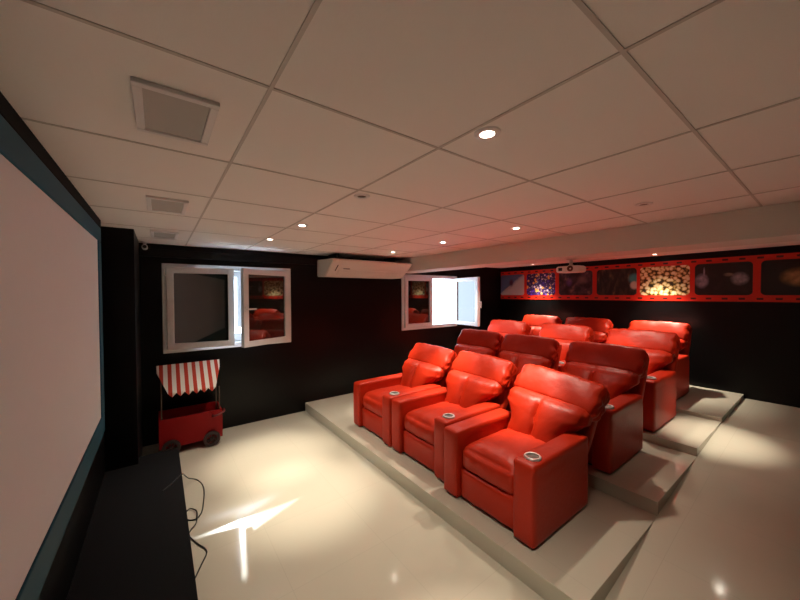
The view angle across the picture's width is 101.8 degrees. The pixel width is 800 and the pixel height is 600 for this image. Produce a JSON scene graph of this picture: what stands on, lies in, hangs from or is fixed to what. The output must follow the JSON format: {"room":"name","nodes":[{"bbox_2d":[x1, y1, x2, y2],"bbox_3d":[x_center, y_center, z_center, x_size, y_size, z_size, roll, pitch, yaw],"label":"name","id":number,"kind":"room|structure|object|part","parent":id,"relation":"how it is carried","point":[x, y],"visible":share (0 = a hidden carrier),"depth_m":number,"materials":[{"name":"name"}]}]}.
{"room":"home theater","nodes":[
{"label":"home theater","id":0,"kind":"room"},
{"bbox_2d":[38,434,104,599],"bbox_3d":[-1.381,0.575,1.110,0.128,2.450,6.114,-1,1,-37],"label":"wall","id":1,"kind":"structure","parent":0,"point":[57,584],"depth_m":1.79,"materials":[{"name":"black paint"}]},
{"bbox_2d":[0,91,104,599],"bbox_3d":[-1.010,0.222,0.770,0.028,1.595,4.185,-1,1,-37],"label":"projection screen","id":2,"kind":"object","parent":1,"relation":"attached to","point":[52,404],"visible":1,"depth_m":1.19,"materials":[{"name":"white fabric"}]},
{"bbox_2d":[101,226,142,471],"bbox_3d":[-2.723,0.517,3.214,0.222,2.300,0.934,-1,1,-37],"label":"wall column","id":3,"kind":"structure","parent":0,"point":[123,435],"depth_m":2.84,"materials":[{"name":"black paint"}]},
{"bbox_2d":[139,243,500,446],"bbox_3d":[-0.399,0.489,5.579,7.030,2.450,0.234,-1,1,-37],"label":"wall","id":4,"kind":"structure","parent":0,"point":[345,331],"depth_m":4.73,"materials":[{"name":"black paint"}]},
{"bbox_2d":[161,263,290,353],"bbox_3d":[-2.081,0.090,4.102,1.480,1.048,0.463,-1,1,-37],"label":"window","id":5,"kind":"structure","parent":4,"relation":"attached to","point":[198,306],"depth_m":4.00,"materials":[{"name":"white plastic"}]},
{"bbox_3d":[-2.393,0.094,3.932,0.700,0.964,0.065,-1,1,-27],"label":"sash","id":6,"kind":"part","parent":5,"relation":"part of","materials":[{"name":"white plastic"}]},
{"bbox_3d":[-2.393,0.094,3.932,0.568,0.832,0.020,-1,1,-27],"label":"pane","id":7,"kind":"part","parent":5,"relation":"part of","materials":[{"name":"glass"}]},
{"bbox_3d":[-1.850,0.114,4.044,0.056,0.070,0.128,0,1,31],"label":"handle","id":8,"kind":"part","parent":5,"relation":"part of","materials":[{"name":"white plastic"}]},
{"bbox_3d":[-1.763,0.093,4.305,0.065,0.981,0.700,0,1,31],"label":"sash","id":9,"kind":"part","parent":5,"relation":"part of","materials":[{"name":"white plastic"}]},
{"bbox_3d":[-1.763,0.093,4.305,0.020,0.849,0.568,0,1,31],"label":"pane","id":10,"kind":"part","parent":5,"relation":"part of","materials":[{"name":"clear glass"}]},
{"bbox_2d":[234,272,239,279],"bbox_3d":[-2.598,-0.378,4.544,3.650,0.140,0.796,-1,1,-37],"label":"roof eave","id":11,"kind":"object","parent":4,"relation":"attached to","point":[236,274],"depth_m":4.36,"materials":[{"name":"white"}]},
{"bbox_2d":[236,277,240,326],"bbox_3d":[-2.176,0.030,4.402,0.054,0.675,0.045,-1,1,-37],"label":"trim","id":12,"kind":"structure","parent":4,"relation":"attached to","point":[238,279],"depth_m":4.38,"materials":[{"name":"white"}]},
{"bbox_2d":[401,274,480,330],"bbox_3d":[0.762,0.036,6.017,1.410,1.012,0.772,-1,1,-37],"label":"window","id":13,"kind":"structure","parent":4,"relation":"attached to","point":[416,290],"depth_m":6.13,"materials":[{"name":"white plastic"}]},
{"bbox_3d":[0.341,0.038,6.031,0.660,0.928,0.065,-1,1,-37],"label":"sash","id":14,"kind":"part","parent":13,"relation":"part of","materials":[{"name":"white plastic"}]},
{"bbox_3d":[0.341,0.038,6.031,0.528,0.796,0.020,-1,1,-37],"label":"pane","id":15,"kind":"part","parent":13,"relation":"part of","materials":[{"name":"clear glass"}]},
{"bbox_3d":[1.303,0.028,6.349,0.020,0.796,0.528,-1,1,-31],"label":"pane","id":16,"kind":"part","parent":13,"relation":"part of","materials":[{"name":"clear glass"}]},
{"bbox_3d":[1.304,0.028,6.349,0.065,0.928,0.660,-1,1,-31],"label":"sash","id":17,"kind":"part","parent":13,"relation":"part of","materials":[{"name":"white plastic"}]},
{"bbox_2d":[0,0,799,267],"bbox_3d":[1.386,-0.689,3.143,6.930,0.080,6.114,-1,1,-37],"label":"ceiling","id":18,"kind":"structure","parent":0,"point":[432,72],"depth_m":1.05,"materials":[{"name":"white"}]},
{"bbox_2d":[141,241,148,249],"bbox_3d":[-2.777,-0.593,3.538,0.070,0.092,0.124,-1,1,-37],"label":"security camera","id":19,"kind":"object","parent":18,"relation":"attached to","point":[144,246],"visible":1,"depth_m":3.52,"materials":[{"name":"white plastic"}]},
{"bbox_2d":[150,230,178,239],"bbox_3d":[-2.274,-0.627,3.141,0.212,0.014,0.390,-1,1,-37],"label":"ceiling speaker","id":20,"kind":"object","parent":18,"relation":"attached to","point":[154,233],"visible":1,"depth_m":3.10,"materials":[{"name":"white plastic"}]},
{"bbox_2d":[154,232,174,237],"bbox_3d":[-2.274,-0.629,3.141,0.168,0.007,0.346,-1,1,-37],"label":"grille","id":21,"kind":"object","parent":20,"relation":"attached to","point":[156,234],"depth_m":3.13,"materials":[{"name":"grey metal"}]},
{"bbox_2d":[146,195,188,214],"bbox_3d":[-1.515,-0.611,2.117,0.212,0.014,0.380,-1,1,-37],"label":"ceiling speaker","id":22,"kind":"object","parent":18,"relation":"attached to","point":[156,204],"visible":1,"depth_m":2.10,"materials":[{"name":"white plastic"}]},
{"bbox_2d":[151,199,183,212],"bbox_3d":[-1.515,-0.614,2.117,0.168,0.007,0.336,-1,1,-37],"label":"grille","id":23,"kind":"object","parent":22,"relation":"attached to","point":[157,205],"depth_m":2.12,"materials":[{"name":"grey metal"}]},
{"bbox_2d":[130,76,219,145],"bbox_3d":[-0.731,-0.595,1.061,0.212,0.014,0.330,-1,1,-37],"label":"ceiling vent","id":24,"kind":"object","parent":18,"relation":"attached to","point":[160,110],"visible":1,"depth_m":1.03,"materials":[{"name":"white plastic"}]},
{"bbox_2d":[142,88,209,140],"bbox_3d":[-0.731,-0.598,1.061,0.168,0.007,0.286,-1,1,-37],"label":"grille","id":25,"kind":"object","parent":24,"relation":"attached to","point":[165,114],"depth_m":1.05,"materials":[{"name":"grey metal"}]},
{"bbox_2d":[296,224,307,226],"bbox_3d":[-0.824,-0.629,2.741,0.096,0.008,0.096,-1,1,-37],"label":"recessed light","id":26,"kind":"object","parent":18,"relation":"in","point":[299,225],"visible":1,"depth_m":2.73,"materials":[{"name":"white plastic"}]},
{"bbox_2d":[354,193,369,198],"bbox_3d":[-0.228,-0.616,1.938,0.096,0.008,0.096,-1,1,-37],"label":"recessed light","id":27,"kind":"object","parent":18,"relation":"in","point":[360,195],"visible":1,"depth_m":1.93,"materials":[{"name":"white plastic"}]},
{"bbox_2d":[317,253,411,278],"bbox_3d":[-0.520,-0.516,5.055,1.380,0.330,0.575,-1,1,-37],"label":"air conditioner","id":28,"kind":"object","parent":18,"relation":"attached to","point":[335,267],"visible":0.98,"depth_m":4.83,"materials":[{"name":"white plastic"}]},
{"bbox_2d":[20,0,799,258],"bbox_3d":[0.158,-0.631,2.232,3.670,0.013,5.913,-1,1,-37],"label":"ceiling grid","id":29,"kind":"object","parent":18,"relation":"attached to","point":[581,5],"depth_m":1.12,"materials":[{"name":"grey metal"}]},
{"bbox_2d":[474,126,500,139],"bbox_3d":[0.318,-0.605,1.185,0.096,0.008,0.096,-1,1,-37],"label":"recessed light","id":30,"kind":"object","parent":18,"relation":"in","point":[489,132],"visible":1,"depth_m":1.18,"materials":[{"name":"white plastic"}]},
{"bbox_2d":[396,201,799,273],"bbox_3d":[1.792,-0.549,3.446,0.400,0.215,5.914,-1,1,-37],"label":"ceiling beam","id":31,"kind":"structure","parent":18,"relation":"attached to","point":[775,223],"depth_m":2.78,"materials":[{"name":"white paint"}]},
{"bbox_2d":[556,259,585,272],"bbox_3d":[1.853,-0.369,3.529,0.189,0.148,0.250,-1,1,-37],"label":"projector","id":32,"kind":"object","parent":31,"relation":"hanging from","point":[570,268],"visible":1,"depth_m":3.48,"materials":[{"name":"white plastic"}]},
{"bbox_2d":[635,202,652,206],"bbox_3d":[1.603,-0.628,2.138,0.096,0.008,0.096,-1,1,-37],"label":"recessed light","id":33,"kind":"object","parent":18,"relation":"in","point":[642,204],"visible":1,"depth_m":2.13,"materials":[{"name":"white plastic"}]},
{"bbox_2d":[142,398,799,599],"bbox_3d":[1.396,1.563,3.184,6.930,0.415,6.114,-1,1,-37],"label":"floor","id":34,"kind":"structure","parent":0,"point":[291,511],"depth_m":2.33,"materials":[{"name":"beige tile"}]},
{"bbox_2d":[66,448,197,599],"bbox_3d":[-0.880,1.600,1.009,0.527,0.200,5.130,-1,1,-37],"label":"stage","id":35,"kind":"object","parent":34,"relation":"on","point":[137,543],"visible":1,"depth_m":2.01,"materials":[{"name":"black wood"}]},
{"bbox_2d":[162,473,206,578],"bbox_3d":[-1.601,1.572,2.445,0.303,0.215,1.240,-1,1,-37],"label":"power cable","id":36,"kind":"object","parent":34,"relation":"on","point":[197,517],"visible":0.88,"depth_m":2.50,"materials":[{"name":"black plastic"}]},
{"bbox_2d":[156,359,224,451],"bbox_3d":[-2.365,1.194,3.695,0.637,0.925,0.421,-1,1,-37],"label":"cart","id":37,"kind":"object","parent":34,"relation":"on","point":[203,422],"visible":0.94,"depth_m":3.65,"materials":[{"name":"red paint"}]},
{"bbox_2d":[162,409,215,419],"bbox_3d":[-2.385,1.357,3.712,0.556,0.020,0.296,-1,1,-37],"label":"tray","id":38,"kind":"object","parent":37,"relation":"on","point":[203,410],"depth_m":3.76,"materials":[{"name":"red"}]},
{"bbox_3d":[-2.249,1.161,3.977,0.011,0.780,0.011,0,1,31],"label":"post","id":39,"kind":"part","parent":37,"relation":"part of","materials":[{"name":"brown"}]},
{"bbox_3d":[-2.066,1.292,3.727,0.092,0.056,0.174,0,1,26],"label":"handle","id":40,"kind":"part","parent":37,"relation":"part of","materials":[{"name":"red metal"}]},
{"bbox_2d":[487,319,530,336],"bbox_3d":[1.585,0.832,5.447,1.053,0.961,0.790,-1,1,-37],"label":"recliner","id":41,"kind":"object","parent":34,"relation":"on","point":[504,327],"visible":0.19,"depth_m":5.52,"materials":[{"name":"red leather"}]},
{"bbox_2d":[539,323,594,371],"bbox_3d":[2.175,0.844,4.652,1.053,0.961,0.790,-1,1,-37],"label":"recliner","id":42,"kind":"object","parent":34,"relation":"on","point":[564,334],"visible":0.19,"depth_m":4.68,"materials":[{"name":"red leather"}]},
{"bbox_3d":[2.245,1.058,4.309,0.752,0.525,0.152,-1,1,-37],"label":"armrest","id":43,"kind":"part","parent":42,"relation":"part of","materials":[{"name":"red leather"}]},
{"bbox_2d":[556,339,573,360],"bbox_3d":[2.312,0.777,4.753,0.346,0.400,0.701,-1,1,-37],"label":"lumbar cushion","id":44,"kind":"object","parent":42,"relation":"on","point":[565,343],"depth_m":4.60,"materials":[{"name":"red leather"}]},
{"bbox_2d":[605,328,679,431],"bbox_3d":[2.740,0.856,3.889,1.053,0.961,0.790,-1,1,-37],"label":"recliner","id":45,"kind":"object","parent":34,"relation":"on","point":[662,348],"visible":0.56,"depth_m":3.73,"materials":[{"name":"red leather"}]},
{"bbox_2d":[642,348,673,374],"bbox_3d":[2.878,0.789,3.990,0.346,0.400,0.701,-1,1,-37],"label":"lumbar cushion","id":46,"kind":"object","parent":45,"relation":"on","point":[660,359],"depth_m":3.76,"materials":[{"name":"red leather"}]},
{"bbox_3d":[2.811,1.069,3.546,0.752,0.525,0.152,-1,1,-37],"label":"armrest","id":47,"kind":"part","parent":45,"relation":"part of","materials":[{"name":"red leather"}]},
{"bbox_2d":[305,393,656,599],"bbox_3d":[0.222,1.588,3.559,1.130,0.120,3.914,-1,1,-37],"label":"platform","id":48,"kind":"structure","parent":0,"point":[584,558],"depth_m":2.21,"materials":[{"name":"beige ceramic"}]},
{"bbox_2d":[353,343,457,445],"bbox_3d":[0.099,1.054,3.986,1.110,0.934,0.790,-1,1,-37],"label":"recliner","id":49,"kind":"object","parent":48,"relation":"on","point":[427,366],"visible":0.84,"depth_m":3.88,"materials":[{"name":"red leather"}]},
{"bbox_3d":[-0.234,1.247,4.140,0.752,0.527,0.152,-1,1,-37],"label":"armrest","id":50,"kind":"part","parent":49,"relation":"part of","materials":[{"name":"red leather"}]},
{"bbox_2d":[363,385,409,416],"bbox_3d":[-0.069,1.173,3.864,0.642,0.237,0.482,-1,1,-37],"label":"seat cushion","id":51,"kind":"object","parent":49,"relation":"on","point":[372,394],"depth_m":3.77,"materials":[{"name":"red leather"}]},
{"bbox_3d":[0.146,1.254,3.627,0.752,0.525,0.152,-1,1,-37],"label":"armrest","id":52,"kind":"part","parent":49,"relation":"part of","materials":[{"name":"red leather"}]},
{"bbox_2d":[400,358,445,387],"bbox_3d":[0.236,0.978,4.082,0.346,0.400,0.701,6,-2,-36],"label":"lumbar cushion","id":53,"kind":"object","parent":49,"relation":"on","point":[416,372],"depth_m":3.94,"materials":[{"name":"red leather"}]},
{"bbox_2d":[392,351,517,480],"bbox_3d":[0.581,1.064,3.336,1.110,0.934,0.790,-1,1,-37],"label":"recliner","id":54,"kind":"object","parent":48,"relation":"on","point":[477,383],"visible":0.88,"depth_m":3.23,"materials":[{"name":"red leather"}]},
{"bbox_3d":[0.248,1.257,3.489,0.752,0.527,0.152,-1,1,-37],"label":"armrest","id":55,"kind":"part","parent":54,"relation":"part of","materials":[{"name":"red leather"}]},
{"bbox_2d":[405,402,463,444],"bbox_3d":[0.414,1.183,3.214,0.642,0.237,0.482,-1,1,-37],"label":"seat cushion","id":56,"kind":"object","parent":54,"relation":"on","point":[419,416],"depth_m":3.11,"materials":[{"name":"red leather"}]},
{"bbox_3d":[0.628,1.264,2.977,0.752,0.525,0.152,-1,1,-37],"label":"armrest","id":57,"kind":"part","parent":54,"relation":"part of","materials":[{"name":"red leather"}]},
{"bbox_2d":[445,370,503,407],"bbox_3d":[0.719,0.988,3.431,0.346,0.400,0.701,6,-2,-36],"label":"lumbar cushion","id":58,"kind":"object","parent":54,"relation":"on","point":[465,388],"depth_m":3.29,"materials":[{"name":"red leather"}]},
{"bbox_2d":[444,364,609,548],"bbox_3d":[1.039,1.077,2.623,1.136,0.930,0.821,-1,1,-37],"label":"recliner","id":59,"kind":"object","parent":48,"relation":"on","point":[525,466],"visible":1,"depth_m":2.43,"materials":[{"name":"red leather"}]},
{"bbox_3d":[0.686,1.268,2.781,0.752,0.527,0.152,-1,1,-37],"label":"armrest","id":60,"kind":"part","parent":59,"relation":"part of","materials":[{"name":"red leather"}]},
{"bbox_2d":[463,428,545,494],"bbox_3d":[0.852,1.194,2.505,0.642,0.237,0.482,-1,1,-37],"label":"seat cushion","id":61,"kind":"object","parent":59,"relation":"on","point":[489,454],"depth_m":2.40,"materials":[{"name":"red leather"}]},
{"bbox_2d":[507,387,592,442],"bbox_3d":[1.174,1.002,2.721,0.346,0.400,0.701,10,-1,-36],"label":"lumbar cushion","id":62,"kind":"object","parent":59,"relation":"on","point":[541,416],"depth_m":2.59,"materials":[{"name":"red leather"}]},
{"bbox_3d":[1.066,1.276,2.268,0.752,0.525,0.152,-1,1,-37],"label":"armrest","id":63,"kind":"part","parent":59,"relation":"part of","materials":[{"name":"red leather"}]},
{"bbox_2d":[588,440,696,515],"bbox_3d":[1.113,1.522,4.219,1.090,0.220,3.914,-1,1,-37],"label":"step","id":64,"kind":"structure","parent":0,"point":[648,479],"depth_m":2.65,"materials":[{"name":"beige ceramic"}]},
{"bbox_2d":[454,329,503,356],"bbox_3d":[0.889,0.925,4.608,1.053,0.961,0.790,-1,1,-37],"label":"recliner","id":65,"kind":"object","parent":64,"relation":"on","point":[485,342],"visible":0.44,"depth_m":4.66,"materials":[{"name":"red leather"}]},
{"bbox_2d":[454,343,495,355],"bbox_3d":[1.026,0.859,4.709,0.346,0.400,0.701,-1,1,-37],"label":"lumbar cushion","id":66,"kind":"object","parent":65,"relation":"on","point":[484,349],"depth_m":4.62,"materials":[{"name":"red leather"}]},
{"bbox_2d":[498,334,561,410],"bbox_3d":[1.365,0.935,3.965,1.053,0.961,0.790,-1,1,-37],"label":"recliner","id":67,"kind":"object","parent":64,"relation":"on","point":[519,349],"visible":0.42,"depth_m":3.99,"materials":[{"name":"red leather"}]},
{"bbox_2d":[498,350,551,377],"bbox_3d":[1.503,0.868,4.066,0.346,0.400,0.701,-1,1,-37],"label":"lumbar cushion","id":68,"kind":"object","parent":67,"relation":"on","point":[519,358],"depth_m":3.96,"materials":[{"name":"red leather"}]},
{"bbox_2d":[563,341,648,473],"bbox_3d":[1.889,0.946,3.259,1.053,0.961,0.790,-1,1,-37],"label":"recliner","id":69,"kind":"object","parent":64,"relation":"on","point":[623,370],"visible":0.62,"depth_m":3.11,"materials":[{"name":"red leather"}]},
{"bbox_2d":[563,361,640,399],"bbox_3d":[2.027,0.879,3.360,0.346,0.400,0.701,-1,1,-37],"label":"lumbar cushion","id":70,"kind":"object","parent":69,"relation":"on","point":[620,381],"depth_m":3.20,"materials":[{"name":"red leather"}]},
{"bbox_3d":[1.959,1.160,2.917,0.752,0.525,0.152,-1,1,-37],"label":"armrest","id":71,"kind":"part","parent":69,"relation":"part of","materials":[{"name":"red leather"}]},
{"bbox_2d":[501,245,799,407],"bbox_3d":[4.154,0.476,5.214,0.150,2.450,6.114,-1,1,-37],"label":"wall","id":72,"kind":"structure","parent":0,"point":[750,349],"depth_m":4.55,"materials":[{"name":"black paint"}]},
{"bbox_2d":[501,252,799,301],"bbox_3d":[3.970,-0.299,5.309,0.012,0.618,5.505,-1,1,-37],"label":"mural","id":73,"kind":"object","parent":72,"relation":"attached to","point":[768,277],"visible":1,"depth_m":4.98,"materials":[{"name":"red"}]},
{"bbox_2d":[501,274,523,294],"bbox_3d":[2.507,-0.335,7.275,0.005,0.452,0.597,-1,1,-37],"label":"picture","id":74,"kind":"object","parent":73,"relation":"attached to","point":[511,284],"depth_m":7.26},
{"bbox_2d":[527,273,554,294],"bbox_3d":[2.909,-0.327,6.733,0.005,0.452,0.622,-1,1,-37],"label":"picture","id":75,"kind":"object","parent":73,"relation":"attached to","point":[537,283],"depth_m":6.72},
{"bbox_2d":[559,270,592,294],"bbox_3d":[3.324,-0.318,6.174,0.005,0.452,0.615,-1,1,-37],"label":"picture","id":76,"kind":"object","parent":73,"relation":"attached to","point":[569,283],"depth_m":6.15},
{"bbox_2d":[597,268,636,294],"bbox_3d":[3.732,-0.310,5.622,0.005,0.452,0.608,-1,1,-37],"label":"picture","id":77,"kind":"object","parent":73,"relation":"attached to","point":[610,281],"depth_m":5.61},
{"bbox_2d":[640,265,689,294],"bbox_3d":[4.127,-0.302,5.090,0.005,0.452,0.623,-1,1,-37],"label":"picture","id":78,"kind":"object","parent":73,"relation":"attached to","point":[654,279],"depth_m":5.07},
{"bbox_2d":[695,261,752,294],"bbox_3d":[4.520,-0.294,4.560,0.005,0.452,0.583,-1,1,-37],"label":"picture","id":79,"kind":"object","parent":73,"relation":"attached to","point":[711,277],"depth_m":4.54},
{"bbox_2d":[761,258,799,294],"bbox_3d":[4.924,-0.285,4.016,0.005,0.452,0.630,-1,1,-37],"label":"picture","id":80,"kind":"object","parent":73,"relation":"attached to","point":[779,276],"depth_m":4.13},
{"bbox_2d":[676,385,743,422],"bbox_3d":[2.936,1.432,5.570,1.410,0.335,3.914,-1,1,-37],"label":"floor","id":81,"kind":"structure","parent":0,"point":[713,404],"depth_m":4.08,"materials":[{"name":"beige ceramic"}]},
{"bbox_2d":[522,315,561,335],"bbox_3d":[2.453,0.776,6.139,1.053,0.961,0.790,-1,1,-37],"label":"recliner","id":82,"kind":"object","parent":81,"relation":"on","point":[536,322],"visible":0.17,"depth_m":6.23,"materials":[{"name":"red leather"}]},
{"bbox_2d":[530,326,540,335],"bbox_3d":[2.590,0.709,6.240,0.346,0.400,0.701,-1,1,-37],"label":"lumbar cushion","id":83,"kind":"object","parent":82,"relation":"on","point":[535,330],"depth_m":6.18,"materials":[{"name":"red leather"}]},
{"bbox_2d":[565,317,612,343],"bbox_3d":[2.965,0.786,5.448,1.053,0.961,0.790,-1,1,-37],"label":"recliner","id":84,"kind":"object","parent":81,"relation":"on","point":[600,326],"visible":0.23,"depth_m":5.43,"materials":[{"name":"red leather"}]},
{"bbox_2d":[593,331,606,342],"bbox_3d":[3.102,0.719,5.549,0.346,0.400,0.701,-1,1,-37],"label":"lumbar cushion","id":85,"kind":"object","parent":84,"relation":"on","point":[600,336],"depth_m":5.31,"materials":[{"name":"red leather"}]},
{"bbox_2d":[628,320,691,399],"bbox_3d":[3.560,0.798,4.645,1.053,0.961,0.790,-1,1,-37],"label":"recliner","id":86,"kind":"object","parent":81,"relation":"on","point":[683,330],"visible":0.28,"depth_m":4.55,"materials":[{"name":"red leather"}]},
{"bbox_3d":[3.630,1.012,4.303,0.752,0.525,0.152,-1,1,-37],"label":"armrest","id":87,"kind":"part","parent":86,"relation":"part of","materials":[{"name":"red leather"}]},
{"bbox_2d":[679,339,686,350],"bbox_3d":[3.698,0.732,4.746,0.346,0.400,0.701,-1,1,-37],"label":"lumbar cushion","id":88,"kind":"object","parent":86,"relation":"on","point":[683,342],"depth_m":4.50,"materials":[{"name":"red leather"}]},
{"label":"outside","id":89,"kind":"structure","parent":0,"visible":0},
{"bbox_2d":[235,308,450,333],"bbox_3d":[-2.979,0.855,10.755,20.000,0.250,11.196,-1,1,-37],"label":"ground","id":90,"kind":"structure","parent":89,"point":[439,315],"depth_m":12.57,"materials":[{"name":"white"}]}
]}

